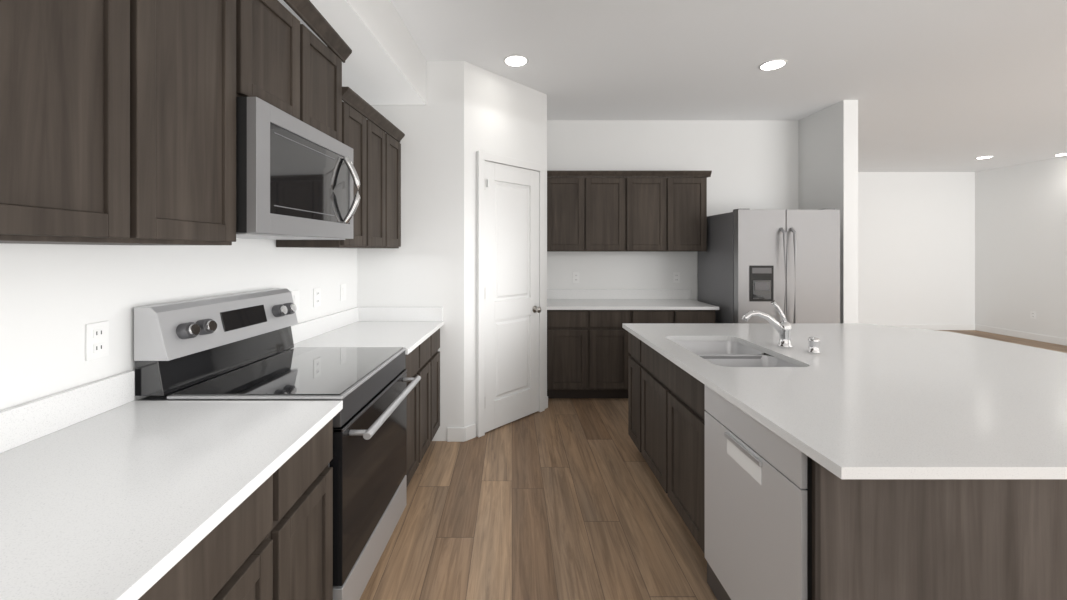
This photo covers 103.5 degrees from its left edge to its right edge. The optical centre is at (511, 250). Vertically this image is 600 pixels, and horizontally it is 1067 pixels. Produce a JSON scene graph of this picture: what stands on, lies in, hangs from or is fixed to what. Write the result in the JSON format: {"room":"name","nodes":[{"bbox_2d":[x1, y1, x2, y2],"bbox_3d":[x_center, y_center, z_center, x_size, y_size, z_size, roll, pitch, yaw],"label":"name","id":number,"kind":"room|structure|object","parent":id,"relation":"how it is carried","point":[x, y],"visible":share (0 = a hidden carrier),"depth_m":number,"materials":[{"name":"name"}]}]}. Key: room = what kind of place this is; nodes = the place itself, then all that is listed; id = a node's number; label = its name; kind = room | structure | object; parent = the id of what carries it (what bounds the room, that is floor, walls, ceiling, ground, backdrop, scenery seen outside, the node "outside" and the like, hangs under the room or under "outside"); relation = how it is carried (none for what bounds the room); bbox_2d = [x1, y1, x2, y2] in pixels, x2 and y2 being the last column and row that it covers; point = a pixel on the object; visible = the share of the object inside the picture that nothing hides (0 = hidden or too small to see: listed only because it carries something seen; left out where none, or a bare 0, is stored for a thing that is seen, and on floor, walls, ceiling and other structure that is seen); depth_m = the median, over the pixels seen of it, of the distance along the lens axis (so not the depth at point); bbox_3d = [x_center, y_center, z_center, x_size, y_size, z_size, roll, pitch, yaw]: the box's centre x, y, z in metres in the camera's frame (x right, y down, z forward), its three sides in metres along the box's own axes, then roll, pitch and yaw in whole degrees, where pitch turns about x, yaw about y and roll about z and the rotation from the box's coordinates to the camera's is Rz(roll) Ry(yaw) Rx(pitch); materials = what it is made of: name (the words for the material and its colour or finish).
{"room":"kitchen","nodes":[
{"label":"kitchen","id":0,"kind":"room"},
{"bbox_2d":[0,238,356,410],"bbox_3d":[-1.409,0.000,0.492,0.302,2.860,5.389,0,0,2],"label":"wall","id":1,"kind":"structure","parent":0,"point":[49,293],"depth_m":1.41,"materials":[{"name":"white paint"}]},
{"bbox_2d":[85,321,108,360],"label":"outlet plates","id":2,"kind":"object","parent":1,"relation":"attached to","point":[97,340],"depth_m":1.36,"materials":[{"name":"white plastic"}]},
{"bbox_2d":[0,0,404,247],"bbox_3d":[-1.108,-0.557,1.530,0.476,1.075,3.276,0,0,2],"label":"upper cabinet","id":3,"kind":"object","parent":1,"relation":"attached to","point":[118,117],"visible":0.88,"depth_m":1.15,"materials":[{"name":"brown wood"}]},
{"bbox_2d":[236,97,360,239],"bbox_3d":[-1.057,-0.302,1.858,0.488,0.486,0.809,0,0,6],"label":"microwave","id":4,"kind":"object","parent":3,"relation":"attached to","point":[294,180],"visible":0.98,"depth_m":1.68,"materials":[{"name":"silver metal"}]},
{"bbox_2d":[291,290,298,309],"label":"outlet plates","id":5,"kind":"object","parent":1,"relation":"attached to","point":[295,294],"depth_m":2.41,"materials":[{"name":"white plastic"}]},
{"bbox_2d":[313,288,320,306],"label":"outlet plates","id":6,"kind":"object","parent":1,"relation":"attached to","point":[316,291],"depth_m":2.62,"materials":[{"name":"white plastic"}]},
{"bbox_2d":[340,284,345,300],"label":"outlet plates","id":7,"kind":"object","parent":1,"relation":"attached to","point":[342,286],"depth_m":2.93,"materials":[{"name":"white plastic"}]},
{"bbox_2d":[278,0,425,104],"bbox_3d":[-0.997,-1.264,0.479,0.704,0.330,5.358,0,0,0],"label":"soffit","id":8,"kind":"structure","parent":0,"point":[385,65],"depth_m":2.47,"materials":[{"name":"white paint"}]},
{"bbox_2d":[547,120,798,300],"bbox_3d":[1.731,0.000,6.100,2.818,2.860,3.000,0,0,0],"label":"wall","id":9,"kind":"structure","parent":0,"point":[753,164],"depth_m":4.60,"materials":[{"name":"white paint"}]},
{"bbox_2d":[547,171,711,250],"bbox_3d":[1.175,-0.405,4.426,1.700,0.820,0.343,0,0,0],"label":"upper cabinet","id":10,"kind":"object","parent":9,"relation":"attached to","point":[587,210],"visible":0.94,"depth_m":4.28,"materials":[{"name":"brown wood"}]},
{"bbox_2d":[673,272,679,282],"label":"outlet plates","id":11,"kind":"object","parent":9,"relation":"attached to","point":[676,275],"depth_m":4.59,"materials":[{"name":"white plastic"}]},
{"bbox_2d":[359,330,1066,599],"bbox_3d":[3.607,1.460,2.800,9.945,0.060,10.000,0,0,0],"label":"floor","id":12,"kind":"structure","parent":0,"point":[558,502],"depth_m":2.21,"materials":[{"name":"brown wood"}]},
{"bbox_2d":[0,307,443,599],"bbox_3d":[-0.930,0.925,1.379,0.836,1.010,3.557,0,0,0],"label":"base cabinet","id":13,"kind":"object","parent":12,"relation":"on","point":[106,494],"visible":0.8,"depth_m":1.07,"materials":[{"name":"white stone"}]},
{"bbox_2d":[134,288,420,599],"bbox_3d":[-0.907,0.815,1.863,0.859,1.231,0.757,0,0,0],"label":"stove","id":14,"kind":"object","parent":12,"relation":"on","point":[233,347],"visible":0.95,"depth_m":1.69,"materials":[{"name":"grey"}]},
{"bbox_2d":[357,61,546,440],"bbox_3d":[-0.497,0.000,3.930,1.635,2.860,1.540,0,0,0],"label":"wall","id":15,"kind":"structure","parent":12,"relation":"on","point":[469,108],"depth_m":3.16,"materials":[{"name":"white paint"}]},
{"bbox_2d":[476,151,544,436],"bbox_3d":[0.028,0.330,3.484,0.089,2.200,0.777,0,0,45],"label":"pantry door","id":16,"kind":"structure","parent":15,"relation":"in","point":[510,192],"depth_m":3.46,"materials":[{"name":"white paint"}]},
{"bbox_2d":[447,324,1066,441],"bbox_3d":[3.946,1.377,3.800,8.866,0.105,7.599,0,0,0],"label":"baseboard","id":17,"kind":"structure","parent":15,"relation":"attached to","point":[454,434],"depth_m":6.86,"materials":[{"name":"white paint"}]},
{"bbox_2d":[547,289,718,397],"bbox_3d":[1.139,0.925,4.277,1.627,1.010,0.643,0,0,0],"label":"base cabinet","id":18,"kind":"object","parent":12,"relation":"on","point":[587,341],"visible":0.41,"depth_m":3.99,"materials":[{"name":"brown wood"}]},
{"bbox_2d":[698,209,839,322],"bbox_3d":[2.475,0.524,4.128,0.910,1.812,0.884,0,0,0],"label":"refrigerator","id":19,"kind":"object","parent":12,"relation":"on","point":[752,259],"visible":0.62,"depth_m":3.75,"materials":[{"name":"grey metal"}]},
{"bbox_2d":[799,100,857,322],"bbox_3d":[3.211,0.000,5.790,0.138,2.860,3.620,0,0,0],"label":"wall","id":20,"kind":"structure","parent":12,"relation":"on","point":[828,137],"depth_m":4.03,"materials":[{"name":"white paint"}]},
{"bbox_2d":[622,323,1066,599],"bbox_3d":[1.828,0.978,2.033,2.056,0.905,2.025,0,0,0],"label":"kitchen island","id":21,"kind":"object","parent":12,"relation":"on","point":[884,462],"visible":1,"depth_m":1.35,"materials":[{"name":"white stone"}]},
{"bbox_2d":[742,300,792,347],"bbox_3d":[1.395,0.398,2.300,0.272,0.252,0.072,0,0,0],"label":"faucet","id":22,"kind":"object","parent":21,"relation":"on","point":[784,328],"visible":1,"depth_m":2.29,"materials":[{"name":"silver metal"}]},
{"bbox_2d":[808,337,819,353],"bbox_3d":[1.560,0.485,2.170,0.053,0.078,0.054,0,0,0],"label":"soap dispenser","id":23,"kind":"object","parent":21,"relation":"on","point":[814,342],"visible":1,"depth_m":2.15,"materials":[{"name":"silver metal"}]},
{"bbox_2d":[391,0,1066,171],"bbox_3d":[3.607,-1.480,2.800,9.945,0.100,10.000,0,0,0],"label":"ceiling","id":24,"kind":"structure","parent":0,"point":[937,85],"depth_m":3.15,"materials":[{"name":"white paint"}]},
{"bbox_2d":[503,54,528,65],"bbox_3d":[0.030,-1.425,3.137,0.185,0.008,0.189,0,0,-24],"label":"recessed light","id":25,"kind":"object","parent":24,"relation":"in","point":[516,60],"depth_m":3.13,"materials":[{"name":"white paint"}]},
{"bbox_2d":[759,59,787,69],"bbox_3d":[1.992,-1.425,3.207,0.192,0.008,0.188,0,0,-24],"label":"recessed light","id":26,"kind":"object","parent":24,"relation":"in","point":[776,63],"depth_m":3.20,"materials":[{"name":"white paint"}]},
{"bbox_2d":[975,156,993,158],"bbox_3d":[7.171,-1.425,6.381,0.196,0.008,0.174,0,0,-24],"label":"recessed light","id":27,"kind":"object","parent":24,"relation":"in","point":[983,157],"depth_m":6.39,"materials":[{"name":"white paint"}]},
{"bbox_2d":[858,172,974,323],"bbox_3d":[5.931,0.000,7.675,5.298,2.860,0.150,0,0,0],"label":"wall","id":28,"kind":"structure","parent":0,"point":[916,230],"depth_m":7.60,"materials":[{"name":"white paint"}]},
{"bbox_2d":[975,156,1066,338],"bbox_3d":[8.455,0.000,2.699,0.150,2.860,9.798,0,0,0],"label":"wall","id":29,"kind":"structure","parent":0,"point":[1021,209],"depth_m":6.91,"materials":[{"name":"white paint"}]}
]}

